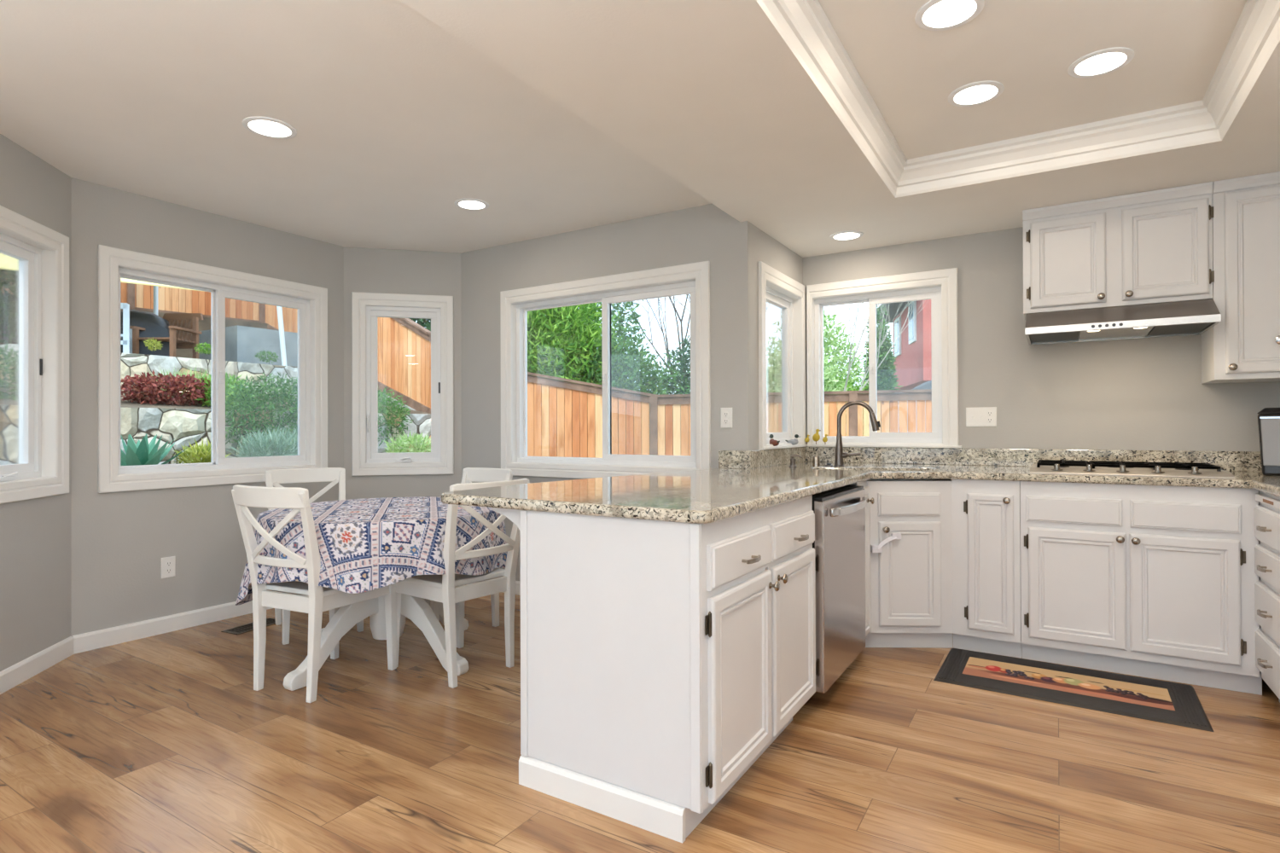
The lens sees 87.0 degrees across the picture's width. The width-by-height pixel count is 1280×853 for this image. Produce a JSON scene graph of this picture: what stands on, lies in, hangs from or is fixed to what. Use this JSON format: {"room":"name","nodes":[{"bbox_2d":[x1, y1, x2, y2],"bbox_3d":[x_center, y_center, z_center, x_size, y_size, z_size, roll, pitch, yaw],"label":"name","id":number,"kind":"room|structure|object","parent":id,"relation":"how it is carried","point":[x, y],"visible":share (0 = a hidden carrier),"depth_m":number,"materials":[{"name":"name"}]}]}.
{"room":"kitchen","nodes":[
{"label":"kitchen","id":0,"kind":"room"},
{"bbox_2d":[0,133,71,671],"bbox_3d":[-2.834,-0.138,2.826,0.130,2.600,1.273,0,0,-13],"label":"wall","id":1,"kind":"structure","parent":0,"point":[36,534],"depth_m":3.18,"materials":[{"name":"paint"}]},
{"bbox_2d":[0,205,69,504],"bbox_3d":[-2.870,-0.312,3.023,0.152,1.296,0.761,0,0,-13],"label":"window","id":2,"kind":"structure","parent":1,"relation":"in","point":[34,257],"depth_m":3.24,"materials":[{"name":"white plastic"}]},
{"bbox_2d":[0,636,73,694],"bbox_3d":[-2.760,1.116,2.835,0.014,0.092,1.268,0,0,-13],"label":"baseboard","id":3,"kind":"structure","parent":1,"relation":"attached to","point":[20,672],"depth_m":3.15,"materials":[{"name":"wood"}]},
{"bbox_2d":[71,177,343,636],"bbox_3d":[-2.564,-0.133,4.156,0.130,2.600,1.555,0,0,32],"label":"wall","id":4,"kind":"structure","parent":0,"point":[120,540],"depth_m":3.78,"materials":[{"name":"paint"}]},
{"bbox_2d":[161,556,175,578],"bbox_3d":[-2.677,0.800,3.831,0.010,0.116,0.072,0,0,32],"label":"wall outlet","id":5,"kind":"object","parent":4,"relation":"attached to","point":[168,564],"visible":1,"depth_m":3.83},
{"bbox_2d":[165,568,172,574],"bbox_3d":[-2.675,0.820,3.829,0.003,0.033,0.033,0,0,32],"label":"socket","id":6,"kind":"object","parent":5,"relation":"attached to","point":[168,571],"depth_m":3.83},
{"bbox_2d":[165,561,172,566],"bbox_3d":[-2.676,0.780,3.829,0.003,0.033,0.033,0,0,32],"label":"socket","id":7,"kind":"object","parent":5,"relation":"attached to","point":[167,563],"depth_m":3.83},
{"bbox_2d":[72,594,308,654],"bbox_3d":[-2.499,1.121,4.113,0.014,0.092,1.545,0,0,32],"label":"baseboard","id":8,"kind":"structure","parent":4,"relation":"attached to","point":[109,637],"depth_m":3.77,"materials":[{"name":"wood"}]},
{"bbox_2d":[97,244,327,493],"bbox_3d":[-2.562,-0.302,4.141,0.152,1.308,1.308,0,0,32],"label":"window","id":9,"kind":"structure","parent":4,"relation":"in","point":[113,264],"depth_m":4.11,"materials":[{"name":"white plastic"}]},
{"bbox_2d":[343,246,461,500],"bbox_3d":[-1.723,-0.133,4.939,0.806,2.600,0.130,0,0,-13],"label":"wall","id":10,"kind":"structure","parent":0,"point":[365,270],"depth_m":4.87,"materials":[{"name":"paint"}]},
{"bbox_2d":[351,291,453,476],"bbox_3d":[-1.715,-0.303,4.905,0.693,1.306,0.122,0,0,-13],"label":"window","id":11,"kind":"structure","parent":10,"relation":"in","point":[366,307],"depth_m":4.87,"materials":[{"name":"white plastic"}]},
{"bbox_2d":[460,203,748,581],"bbox_3d":[-0.321,-0.140,4.430,2.259,2.600,0.130,0,0,32],"label":"wall","id":12,"kind":"structure","parent":0,"point":[706,232],"depth_m":4.28,"materials":[{"name":"paint"}]},
{"bbox_2d":[465,581,520,595],"bbox_3d":[-0.364,1.114,4.370,2.225,0.092,0.014,0,0,32],"label":"baseboard","id":13,"kind":"structure","parent":12,"relation":"attached to","point":[517,583],"depth_m":4.66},
{"bbox_2d":[500,261,710,478],"bbox_3d":[-0.253,-0.308,4.376,1.619,1.291,0.152,0,0,32],"label":"window","id":14,"kind":"structure","parent":12,"relation":"in","point":[693,279],"depth_m":4.35,"materials":[{"name":"white plastic"}]},
{"bbox_2d":[720,407,732,428],"bbox_3d":[0.492,-0.049,3.846,0.072,0.116,0.010,0,0,32],"label":"wall outlet","id":15,"kind":"object","parent":12,"relation":"attached to","point":[725,413],"visible":1,"depth_m":3.84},
{"bbox_2d":[0,0,1279,257],"bbox_3d":[-0.931,-1.380,1.313,5.850,0.442,7.950,0,0,32],"label":"ceiling","id":16,"kind":"structure","parent":0,"point":[558,116],"depth_m":2.67,"materials":[{"name":"paint"}]},
{"bbox_2d":[242,116,296,139],"bbox_3d":[-1.592,-1.283,2.902,0.208,0.009,0.208,0,0,32],"label":"recessed light","id":17,"kind":"object","parent":16,"relation":"in","point":[264,126],"visible":1,"depth_m":2.89,"materials":[{"name":"white plastic"}]},
{"bbox_2d":[453,197,488,210],"bbox_3d":[-0.971,-1.281,3.894,0.194,0.009,0.194,0,0,32],"label":"recessed light","id":18,"kind":"object","parent":16,"relation":"in","point":[468,204],"visible":1,"depth_m":3.88,"materials":[{"name":"white plastic"}]},
{"bbox_2d":[830,230,863,240],"bbox_3d":[1.248,-1.151,4.074,0.194,0.009,0.194,0,0,32],"label":"recessed light","id":19,"kind":"object","parent":16,"relation":"in","point":[843,235],"visible":1,"depth_m":4.06,"materials":[{"name":"white plastic"}]},
{"bbox_2d":[914,0,984,30],"bbox_3d":[0.979,-1.313,2.137,0.200,0.009,0.200,0,0,32],"label":"recessed light","id":20,"kind":"object","parent":16,"relation":"in","point":[934,14],"visible":1,"depth_m":2.14,"materials":[{"name":"white plastic"}]},
{"bbox_2d":[948,80,1004,106],"bbox_3d":[1.325,-1.312,2.664,0.200,0.009,0.200,0,0,32],"label":"recessed light","id":21,"kind":"object","parent":16,"relation":"in","point":[980,92],"visible":1,"depth_m":2.65,"materials":[{"name":"white plastic"}]},
{"bbox_2d":[756,0,1279,197],"bbox_3d":[1.033,-1.240,1.791,1.268,0.155,3.028,0,0,32],"label":"trim","id":22,"kind":"structure","parent":16,"relation":"attached to","point":[804,26],"depth_m":2.78,"materials":[{"name":"wood"}]},
{"bbox_2d":[1067,46,1134,78],"bbox_3d":[1.666,-1.314,2.441,0.200,0.009,0.200,0,0,32],"label":"recessed light","id":23,"kind":"object","parent":16,"relation":"in","point":[1106,61],"visible":1,"depth_m":2.43,"materials":[{"name":"white plastic"}]},
{"bbox_2d":[0,592,1279,852],"bbox_3d":[-0.922,1.224,1.302,5.950,0.150,8.050,0,0,32],"label":"floor","id":24,"kind":"structure","parent":0,"point":[165,742],"depth_m":2.30,"materials":[{"name":"brown wood"}]},
{"bbox_2d":[221,617,275,634],"bbox_3d":[-2.248,1.163,3.931,0.140,0.004,0.300,0,0,25],"label":"floor vent","id":25,"kind":"object","parent":24,"relation":"in","point":[248,627],"visible":0.64,"depth_m":3.88,"materials":[{"name":"brown metal"}]},
{"bbox_2d":[231,484,396,703],"bbox_3d":[-1.463,0.705,3.058,0.444,0.907,0.584,0,0,24],"label":"dining chair","id":26,"kind":"object","parent":24,"relation":"on","point":[285,596],"visible":0.88,"depth_m":2.88,"materials":[{"name":"wood"}]},
{"bbox_2d":[265,467,363,645],"bbox_3d":[-1.897,0.710,3.930,0.444,0.907,0.584,0,0,-36],"label":"dining chair","id":27,"kind":"object","parent":24,"relation":"on","point":[334,475],"visible":0.4,"depth_m":4.12,"materials":[{"name":"wood"}]},
{"bbox_2d":[283,593,468,691],"bbox_3d":[-1.277,0.787,3.414,1.120,0.744,1.120,0,0,32],"label":"dining table","id":28,"kind":"object","parent":24,"relation":"on","point":[418,610],"visible":0.41,"depth_m":3.22,"materials":[{"name":"wood"}]},
{"bbox_2d":[235,496,507,605],"bbox_3d":[-1.278,0.634,3.417,1.225,0.442,1.237,0,0,32],"label":"tablecloth","id":29,"kind":"object","parent":28,"relation":"on","point":[367,544],"visible":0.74,"depth_m":2.93,"materials":[{"name":"fabric"}]},
{"bbox_2d":[395,478,530,688],"bbox_3d":[-0.861,0.704,3.227,0.584,0.907,0.444,0,0,39],"label":"dining chair","id":30,"kind":"object","parent":24,"relation":"on","point":[450,589],"visible":0.73,"depth_m":3.09,"materials":[{"name":"wood"}]},
{"bbox_2d":[429,467,512,627],"bbox_3d":[-1.072,0.707,3.888,0.444,0.907,0.584,0,0,39],"label":"dining chair","id":31,"kind":"object","parent":24,"relation":"on","point":[469,474],"visible":0.23,"depth_m":4.04,"materials":[{"name":"wood"}]},
{"bbox_2d":[491,495,815,843],"bbox_3d":[0.119,0.709,2.472,0.856,0.882,1.047,0,0,32],"label":"base cabinet","id":32,"kind":"object","parent":24,"relation":"on","point":[660,661],"visible":0.81,"depth_m":2.02,"materials":[{"name":"white wood"}]},
{"bbox_2d":[440,447,1279,523],"bbox_3d":[1.391,0.197,2.746,3.238,0.137,2.864,0,0,32],"label":"countertop","id":33,"kind":"structure","parent":32,"relation":"on","point":[744,481],"depth_m":3.06,"materials":[{"name":"stone"}]},
{"bbox_2d":[789,454,802,467],"bbox_3d":[0.904,0.198,3.912,0.079,0.075,0.043,0,0,20],"label":"soap dispenser","id":34,"kind":"object","parent":33,"relation":"on","point":[792,460],"visible":1,"depth_m":3.91,"materials":[{"name":"silver metal"}]},
{"bbox_2d":[812,455,820,466],"bbox_3d":[1.046,0.205,4.002,0.042,0.061,0.042,0,0,32],"label":"air gap","id":35,"kind":"object","parent":33,"relation":"on","point":[816,460],"visible":1,"depth_m":3.98,"materials":[{"name":"silver metal"}]},
{"bbox_2d":[833,401,880,466],"bbox_3d":[1.263,0.042,3.926,0.262,0.385,0.062,0,0,15],"label":"faucet","id":36,"kind":"object","parent":33,"relation":"on","point":[840,455],"visible":1,"depth_m":3.93,"materials":[{"name":"silver metal"}]},
{"bbox_2d":[870,478,942,480],"bbox_3d":[1.296,0.356,3.730,0.690,0.171,0.309,0,0,12],"label":"sink","id":37,"kind":"object","parent":33,"relation":"in","point":[870,479],"visible":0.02,"depth_m":3.55,"materials":[{"name":"silver metal"}]},
{"bbox_2d":[1029,459,1235,478],"bbox_3d":[2.376,0.203,3.330,0.770,0.050,0.515,0,0,32],"label":"cooktop","id":38,"kind":"object","parent":33,"relation":"in","point":[1090,468],"visible":1,"depth_m":3.21,"materials":[{"name":"metal"}]},
{"bbox_2d":[1256,407,1279,476],"bbox_3d":[3.023,0.069,3.129,0.230,0.312,0.277,0,0,44],"label":"coffee maker","id":39,"kind":"object","parent":33,"relation":"on","point":[1268,418],"visible":1,"depth_m":3.09,"materials":[{"name":"black plastic"}]},
{"bbox_2d":[811,484,866,693],"bbox_3d":[0.680,0.718,3.102,0.648,0.866,0.685,0,0,32],"label":"dishwasher","id":40,"kind":"object","parent":24,"relation":"on","point":[839,544],"visible":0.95,"depth_m":2.86,"materials":[{"name":"silver metal"}]},
{"bbox_2d":[852,480,874,636],"bbox_3d":[0.902,0.711,3.506,0.602,0.882,0.205,0,0,32],"label":"base cabinet","id":41,"kind":"object","parent":24,"relation":"on","point":[867,489],"visible":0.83,"depth_m":3.40,"materials":[{"name":"white wood"}]},
{"bbox_2d":[865,479,952,647],"bbox_3d":[1.391,0.716,3.584,0.465,0.870,0.352,0,0,2],"label":"base cabinet","id":42,"kind":"object","parent":24,"relation":"on","point":[911,551],"visible":0.98,"depth_m":3.45,"materials":[{"name":"white wood"}]},
{"bbox_2d":[951,478,1021,658],"bbox_3d":[1.864,0.708,3.600,0.310,0.882,0.632,0,0,32],"label":"base cabinet","id":43,"kind":"object","parent":24,"relation":"on","point":[986,514],"visible":0.98,"depth_m":3.37,"materials":[{"name":"white wood"}]},
{"bbox_2d":[933,648,1213,732],"bbox_3d":[1.877,1.140,3.005,0.975,0.012,0.523,0,0,33],"label":"kitchen mat","id":44,"kind":"object","parent":24,"relation":"on","point":[1151,700],"visible":1,"depth_m":2.95,"materials":[{"name":"fabric"}]},
{"bbox_2d":[962,657,1175,710],"bbox_3d":[1.880,1.136,3.009,0.772,0.001,0.270,0,0,33],"label":"picture","id":45,"kind":"object","parent":44,"relation":"on","point":[1070,683],"depth_m":2.99},
{"bbox_2d":[1020,481,1262,695],"bbox_3d":[2.377,0.705,3.284,0.890,0.882,0.632,0,0,32],"label":"base cabinet","id":46,"kind":"object","parent":24,"relation":"on","point":[1156,582],"visible":1,"depth_m":3.03,"materials":[{"name":"white wood"}]},
{"bbox_2d":[1254,490,1279,702],"bbox_3d":[2.538,0.700,2.204,0.656,0.882,1.150,0,0,32],"label":"base cabinet","id":47,"kind":"object","parent":24,"relation":"on","point":[1267,514],"visible":1,"depth_m":2.66,"materials":[{"name":"white wood"}]},
{"bbox_2d":[747,221,802,450],"bbox_3d":[0.806,-0.144,4.227,0.130,2.600,0.961,0,0,32],"label":"wall","id":48,"kind":"structure","parent":0,"point":[761,247],"depth_m":3.89,"materials":[{"name":"paint"}]},
{"bbox_2d":[758,261,805,450],"bbox_3d":[0.850,-0.380,4.280,0.152,1.156,0.790,0,0,32],"label":"window","id":49,"kind":"structure","parent":48,"relation":"in","point":[782,315],"depth_m":4.44,"materials":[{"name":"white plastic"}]},
{"bbox_2d":[802,226,1279,628],"bbox_3d":[2.352,-0.151,3.913,2.830,2.600,0.130,0,0,32],"label":"wall","id":50,"kind":"structure","parent":0,"point":[1144,393],"depth_m":3.85,"materials":[{"name":"paint"}]},
{"bbox_2d":[762,444,962,449],"bbox_3d":[1.324,0.125,4.001,0.985,0.016,0.800,0,0,32],"label":"trim","id":51,"kind":"structure","parent":50,"relation":"attached to","point":[794,445],"depth_m":4.26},
{"bbox_2d":[768,434,779,446],"bbox_3d":[0.812,0.082,4.083,0.041,0.073,0.104,0,0,-28],"label":"duck figurine","id":52,"kind":"object","parent":51,"relation":"on","point":[775,443],"visible":1,"depth_m":4.07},
{"bbox_2d":[785,434,800,445],"bbox_3d":[0.992,0.085,4.371,0.099,0.069,0.039,0,0,12],"label":"duck figurine","id":53,"kind":"object","parent":51,"relation":"on","point":[794,441],"visible":1,"depth_m":4.36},
{"bbox_2d":[812,429,820,444],"bbox_3d":[1.176,0.068,4.498,0.043,0.103,0.047,0,0,-30],"label":"figurine","id":54,"kind":"object","parent":51,"relation":"on","point":[816,437],"visible":1,"depth_m":4.49,"materials":[{"name":"ceramic"}]},
{"bbox_2d":[806,267,958,448],"bbox_3d":[1.565,-0.382,4.387,0.930,1.156,0.152,0,0,32],"label":"window","id":55,"kind":"structure","parent":50,"relation":"in","point":[939,286],"depth_m":4.28,"materials":[{"name":"white plastic"}]},
{"bbox_2d":[965,407,996,426],"bbox_3d":[2.035,-0.057,4.023,0.164,0.116,0.016,0,0,32],"label":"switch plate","id":56,"kind":"object","parent":50,"relation":"attached to","point":[982,416],"visible":1,"depth_m":4.02,"materials":[{"name":"plastic"}]},
{"bbox_2d":[986,418,993,423],"bbox_3d":[2.075,-0.037,4.000,0.033,0.033,0.003,0,0,32],"label":"socket","id":57,"kind":"object","parent":56,"relation":"attached to","point":[988,420],"depth_m":4.00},
{"bbox_2d":[986,411,993,416],"bbox_3d":[2.075,-0.077,4.000,0.033,0.033,0.003,0,0,32],"label":"socket","id":58,"kind":"object","parent":56,"relation":"attached to","point":[988,413],"depth_m":4.00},
{"bbox_2d":[718,447,1262,471],"bbox_3d":[1.748,0.179,3.102,3.002,0.101,1.877,0,0,32],"label":"backsplash","id":59,"kind":"structure","parent":50,"relation":"attached to","point":[1228,461],"depth_m":3.89,"materials":[{"name":"stone"}]},
{"bbox_2d":[1022,181,1214,320],"bbox_3d":[2.470,-0.884,3.540,0.791,0.550,0.380,0,0,32],"label":"upper cabinet","id":60,"kind":"object","parent":50,"relation":"attached to","point":[1154,247],"visible":0.98,"depth_m":3.40,"materials":[{"name":"white wood"}]},
{"bbox_2d":[1024,298,1221,344],"bbox_3d":[2.441,-0.540,3.479,0.772,0.134,0.506,0,0,32],"label":"range hood","id":61,"kind":"object","parent":60,"relation":"attached to","point":[1189,317],"visible":1,"depth_m":3.36,"materials":[{"name":"silver metal"}]},
{"bbox_2d":[1201,171,1279,383],"bbox_3d":[3.103,-0.693,3.148,0.700,0.940,0.380,0,0,32],"label":"upper cabinet","id":62,"kind":"object","parent":50,"relation":"attached to","point":[1244,346],"visible":0.93,"depth_m":3.15,"materials":[{"name":"white wood"}]},
{"label":"outside","id":63,"kind":"structure","parent":0,"visible":0},
{"bbox_2d":[911,380,931,393],"bbox_3d":[6.949,-0.925,13.635,2.421,0.400,3.826,0,0,-7],"label":"porch roof","id":64,"kind":"structure","parent":63,"point":[928,385],"depth_m":14.11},
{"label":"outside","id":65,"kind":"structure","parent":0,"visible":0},
{"bbox_3d":[-0.618,1.695,18.010,100.000,0.250,110.000,0,0,32],"label":"ground","id":66,"kind":"structure","parent":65,"visible":0},
{"bbox_2d":[120,407,430,465],"bbox_3d":[-5.877,0.653,4.070,0.315,1.650,12.750,0,0,32],"label":"wall","id":67,"kind":"structure","parent":66,"relation":"on","point":[183,426],"depth_m":6.38,"materials":[{"name":"stone"}]},
{"bbox_2d":[209,370,297,455],"bbox_3d":[-3.799,-0.114,7.072,0.820,0.936,1.355,0,0,32],"label":"bush","id":68,"kind":"object","parent":67,"relation":"on","point":[262,400],"visible":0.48,"depth_m":6.82,"materials":[{"name":"green plant"}]},
{"bbox_2d":[378,386,414,446],"bbox_3d":[-3.241,-0.113,8.278,0.720,0.824,0.947,0,0,32],"label":"shrub","id":69,"kind":"object","parent":67,"relation":"on","point":[393,409],"visible":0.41,"depth_m":8.26,"materials":[{"name":"green plant"}]},
{"bbox_2d":[120,390,430,414],"bbox_3d":[-6.886,0.555,4.782,2.150,1.980,12.900,0,0,32],"label":"bed","id":70,"kind":"object","parent":66,"relation":"on","point":[125,404],"depth_m":7.22,"materials":[{"name":"soil"}]},
{"bbox_2d":[120,370,211,406],"bbox_3d":[-5.115,-0.385,7.341,0.605,0.436,1.056,0,0,32],"label":"red barberry","id":71,"kind":"object","parent":70,"relation":"on","point":[174,386],"visible":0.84,"depth_m":7.19,"materials":[{"name":"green plant"}]},
{"bbox_2d":[131,366,238,400],"bbox_3d":[-5.336,-0.396,7.965,0.848,0.684,1.305,0,0,32],"label":"ornamental grass","id":72,"kind":"object","parent":70,"relation":"on","point":[183,372],"depth_m":7.88,"materials":[{"name":"green plant"}]},
{"bbox_2d":[189,372,252,407],"bbox_3d":[-4.749,-0.348,7.710,0.713,0.575,0.764,0,0,32],"label":"shrub","id":73,"kind":"object","parent":70,"relation":"on","point":[232,379],"visible":0.23,"depth_m":7.56,"materials":[{"name":"green plant"}]},
{"bbox_2d":[378,393,415,410],"bbox_3d":[-5.074,-0.842,11.630,4.950,2.100,0.750,0,0,32],"label":"bank","id":74,"kind":"object","parent":66,"relation":"on","point":[408,407],"depth_m":10.34,"materials":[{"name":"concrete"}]},
{"bbox_2d":[263,304,430,413],"bbox_3d":[-5.168,-1.937,11.490,4.958,3.610,0.110,0,0,35],"label":"wooden fence","id":75,"kind":"object","parent":74,"relation":"on","point":[403,344],"visible":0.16,"depth_m":10.44,"materials":[{"name":"brown wood"}]},
{"bbox_2d":[409,318,430,331],"bbox_3d":[-4.123,-1.409,11.856,3.131,2.635,1.312,0,0,32],"label":"hedge","id":76,"kind":"object","parent":74,"relation":"on","point":[424,322],"visible":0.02,"depth_m":11.26,"materials":[{"name":"green plant"}]},
{"bbox_2d":[527,302,630,454],"bbox_3d":[-1.805,-0.644,12.245,3.386,5.789,2.972,0,0,-1],"label":"tree","id":77,"kind":"object","parent":66,"relation":"on","point":[551,339],"visible":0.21,"depth_m":11.36,"materials":[{"name":"green plant"}]},
{"bbox_2d":[527,372,657,458],"bbox_3d":[-0.652,0.417,9.095,1.790,2.330,0.110,0,0,7],"label":"wooden fence","id":78,"kind":"object","parent":66,"relation":"on","point":[549,433],"visible":0.33,"depth_m":9.10,"materials":[{"name":"brown wood"}]},
{"bbox_2d":[573,299,647,391],"bbox_3d":[-1.663,-1.463,15.671,4.492,6.385,2.621,0,0,20],"label":"hedge","id":79,"kind":"object","parent":66,"relation":"on","point":[634,316],"visible":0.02,"depth_m":15.03,"materials":[{"name":"green plant"}]},
{"bbox_2d":[556,334,690,453],"bbox_3d":[-0.271,0.080,11.694,2.939,3.354,2.010,0,0,27],"label":"tree","id":80,"kind":"object","parent":66,"relation":"on","point":[651,382],"visible":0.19,"depth_m":11.30,"materials":[{"name":"green plant"}]},
{"bbox_2d":[627,294,690,389],"bbox_3d":[0.894,-2.365,14.983,3.170,7.845,3.765,0,0,-27],"label":"bare tree","id":81,"kind":"object","parent":66,"relation":"on","point":[670,298],"visible":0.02,"depth_m":15.42,"materials":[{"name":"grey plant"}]},
{"bbox_2d":[656,335,690,448],"bbox_3d":[1.137,-0.076,12.465,2.014,3.437,1.861,0,0,-8],"label":"conifer","id":82,"kind":"object","parent":66,"relation":"on","point":[685,357],"visible":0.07,"depth_m":12.19,"materials":[{"name":"green plant"}]},
{"bbox_2d":[657,389,931,455],"bbox_3d":[2.759,0.552,8.480,5.148,2.030,0.111,0,0,11],"label":"wooden fence","id":83,"kind":"object","parent":66,"relation":"on","point":[677,429],"visible":0.09,"depth_m":8.47,"materials":[{"name":"brown wood"}]},
{"bbox_2d":[823,352,863,431],"bbox_3d":[2.862,-0.072,12.961,2.935,3.729,1.918,0,0,28],"label":"shrub","id":84,"kind":"object","parent":66,"relation":"on","point":[829,371],"visible":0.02,"depth_m":12.58,"materials":[{"name":"green plant"}]},
{"bbox_2d":[823,308,868,390],"bbox_3d":[4.565,-0.849,17.218,2.692,5.000,2.441,0,0,20],"label":"shrub","id":85,"kind":"object","parent":66,"relation":"on","point":[827,334],"visible":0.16,"depth_m":16.77,"materials":[{"name":"green plant"}]},
{"bbox_2d":[823,367,868,436],"bbox_3d":[3.860,0.255,13.073,1.450,2.942,1.544,0,0,-38],"label":"shrub","id":86,"kind":"object","parent":66,"relation":"on","point":[849,384],"visible":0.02,"depth_m":12.89,"materials":[{"name":"green plant"}]},
{"bbox_2d":[861,304,901,426],"bbox_3d":[6.801,-1.054,19.071,1.148,5.410,1.662,0,0,32],"label":"shrub","id":87,"kind":"object","parent":66,"relation":"on","point":[886,370],"visible":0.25,"depth_m":18.74,"materials":[{"name":"green plant"}]},
{"bbox_2d":[837,301,926,390],"bbox_3d":[3.769,-0.787,10.708,1.766,4.626,1.224,0,0,-17],"label":"bare tree","id":88,"kind":"object","parent":66,"relation":"on","point":[884,309],"visible":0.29,"depth_m":10.69,"materials":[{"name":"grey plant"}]},
{"bbox_2d":[866,299,931,389],"bbox_3d":[11.226,-1.809,20.922,7.150,6.800,6.000,0,0,11],"label":"house","id":89,"kind":"structure","parent":66,"relation":"on","point":[912,350],"depth_m":20.29,"materials":[{"name":"paint"}]},
{"bbox_3d":[0.084,1.474,-1.877,15.900,0.025,20.900,0,0,32],"label":"patio","id":90,"kind":"object","parent":66,"relation":"on","visible":0},
{"bbox_2d":[427,331,430,413],"bbox_3d":[-2.337,0.061,9.630,1.803,2.942,0.110,0,0,29],"label":"wooden fence","id":91,"kind":"object","parent":90,"relation":"on","point":[428,333],"visible":0.02,"depth_m":10.05,"materials":[{"name":"brown wood"}]},
{"bbox_3d":[-3.235,0.970,6.551,1.600,1.140,5.750,0,0,32],"label":"planter bed","id":92,"kind":"object","parent":90,"relation":"on","visible":0},
{"bbox_2d":[120,433,188,465],"bbox_3d":[-4.189,0.245,5.686,0.661,0.371,0.695,0,0,-6],"label":"agave","id":93,"kind":"object","parent":92,"relation":"on","point":[142,453],"visible":0.52,"depth_m":5.56,"materials":[{"name":"green plant"}]},
{"bbox_2d":[173,438,231,464],"bbox_3d":[-3.977,0.295,6.124,0.466,0.438,0.497,0,0,32],"label":"shrub","id":94,"kind":"object","parent":92,"relation":"on","point":[196,454],"visible":0.56,"depth_m":6.03,"materials":[{"name":"green plant"}]},
{"bbox_2d":[226,422,297,457],"bbox_3d":[-3.537,0.265,6.570,0.742,0.657,0.999,0,0,32],"label":"clump","id":95,"kind":"object","parent":92,"relation":"on","point":[288,447],"visible":0.47,"depth_m":6.42,"materials":[{"name":"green plant"}]},
{"bbox_2d":[383,431,430,453],"bbox_3d":[-2.396,0.233,7.054,0.536,0.400,0.637,0,0,32],"label":"shrub","id":96,"kind":"object","parent":92,"relation":"on","point":[414,440],"visible":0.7,"depth_m":6.97,"materials":[{"name":"green plant"}]},
{"bbox_3d":[-9.605,0.362,6.521,3.600,2.400,13.000,0,0,32],"label":"terrace","id":97,"kind":"object","parent":66,"relation":"on","visible":0},
{"bbox_2d":[120,302,132,353],"bbox_3d":[-6.810,-1.176,8.233,0.980,0.670,0.470,0,0,-30],"label":"bench","id":98,"kind":"object","parent":97,"relation":"on","point":[126,338],"visible":0.16,"depth_m":8.27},
{"bbox_2d":[120,309,169,356],"bbox_3d":[-6.744,-1.193,8.869,1.063,0.710,0.677,0,0,-33],"label":"covered grill","id":99,"kind":"object","parent":97,"relation":"on","point":[154,326],"visible":0.28,"depth_m":8.76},
{"bbox_2d":[153,285,157,315],"bbox_3d":[-7.177,-1.912,9.998,0.057,2.160,0.060,0,0,32],"label":"post","id":100,"kind":"object","parent":97,"relation":"on","point":[155,288],"visible":0.31,"depth_m":9.97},
{"bbox_2d":[120,278,204,291],"bbox_3d":[-6.904,-2.209,8.443,2.200,1.220,2.500,0,0,32],"label":"shade sail","id":101,"kind":"object","parent":100,"relation":"attached to","point":[122,280],"visible":0.02,"depth_m":8.27,"materials":[{"name":"fabric"}]},
{"bbox_2d":[129,313,203,359],"bbox_3d":[-6.170,-1.185,8.826,0.580,0.690,0.630,0,0,0],"label":"wooden armchair","id":102,"kind":"object","parent":97,"relation":"on","point":[186,342],"visible":0.8,"depth_m":8.98,"materials":[{"name":"brown wood"}]},
{"bbox_2d":[120,308,268,359],"bbox_3d":[-11.260,-1.393,7.665,1.800,1.130,13.200,0,0,32],"label":"bank","id":103,"kind":"object","parent":97,"relation":"on","point":[205,324],"visible":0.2,"depth_m":11.85,"materials":[{"name":"soil"}]},
{"bbox_2d":[120,282,265,323],"bbox_3d":[-10.664,-2.670,7.300,0.110,2.243,13.200,0,0,32],"label":"wooden fence","id":104,"kind":"object","parent":103,"relation":"on","point":[138,296],"visible":0.02,"depth_m":11.71,"materials":[{"name":"brown wood"}]},
{"bbox_2d":[120,352,297,397],"bbox_3d":[-7.942,-0.449,5.495,0.315,0.880,13.000,0,0,32],"label":"wall","id":105,"kind":"structure","parent":97,"relation":"attached to","point":[131,364],"depth_m":8.72,"materials":[{"name":"stone"}]},
{"bbox_2d":[143,337,162,351],"bbox_3d":[-5.970,-1.015,8.275,0.200,0.187,0.173,0,0,-33],"label":"shrub","id":106,"kind":"object","parent":105,"relation":"on","point":[149,347],"visible":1,"depth_m":8.26,"materials":[{"name":"green plant"}]},
{"bbox_2d":[194,342,211,354],"bbox_3d":[-5.654,-1.013,8.794,0.166,0.182,0.295,0,0,32],"label":"shrub","id":107,"kind":"object","parent":105,"relation":"on","point":[201,349],"visible":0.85,"depth_m":8.75,"materials":[{"name":"green plant"}]},
{"bbox_2d":[255,350,279,363],"bbox_3d":[-5.230,-0.980,9.467,0.201,0.208,0.346,0,0,32],"label":"shrub","id":108,"kind":"object","parent":105,"relation":"on","point":[263,353],"visible":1,"depth_m":9.45,"materials":[{"name":"green plant"}]},
{"bbox_2d":[199,325,297,366],"bbox_3d":[-6.055,-1.162,10.855,1.100,0.660,1.400,0,0,32],"label":"wall","id":109,"kind":"structure","parent":97,"relation":"on","point":[242,343],"depth_m":10.26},
{"bbox_2d":[276,306,287,366],"bbox_3d":[-5.380,-1.637,10.213,0.253,1.606,0.245,0,0,32],"label":"pole","id":110,"kind":"object","parent":97,"relation":"on","point":[279,309],"visible":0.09,"depth_m":10.18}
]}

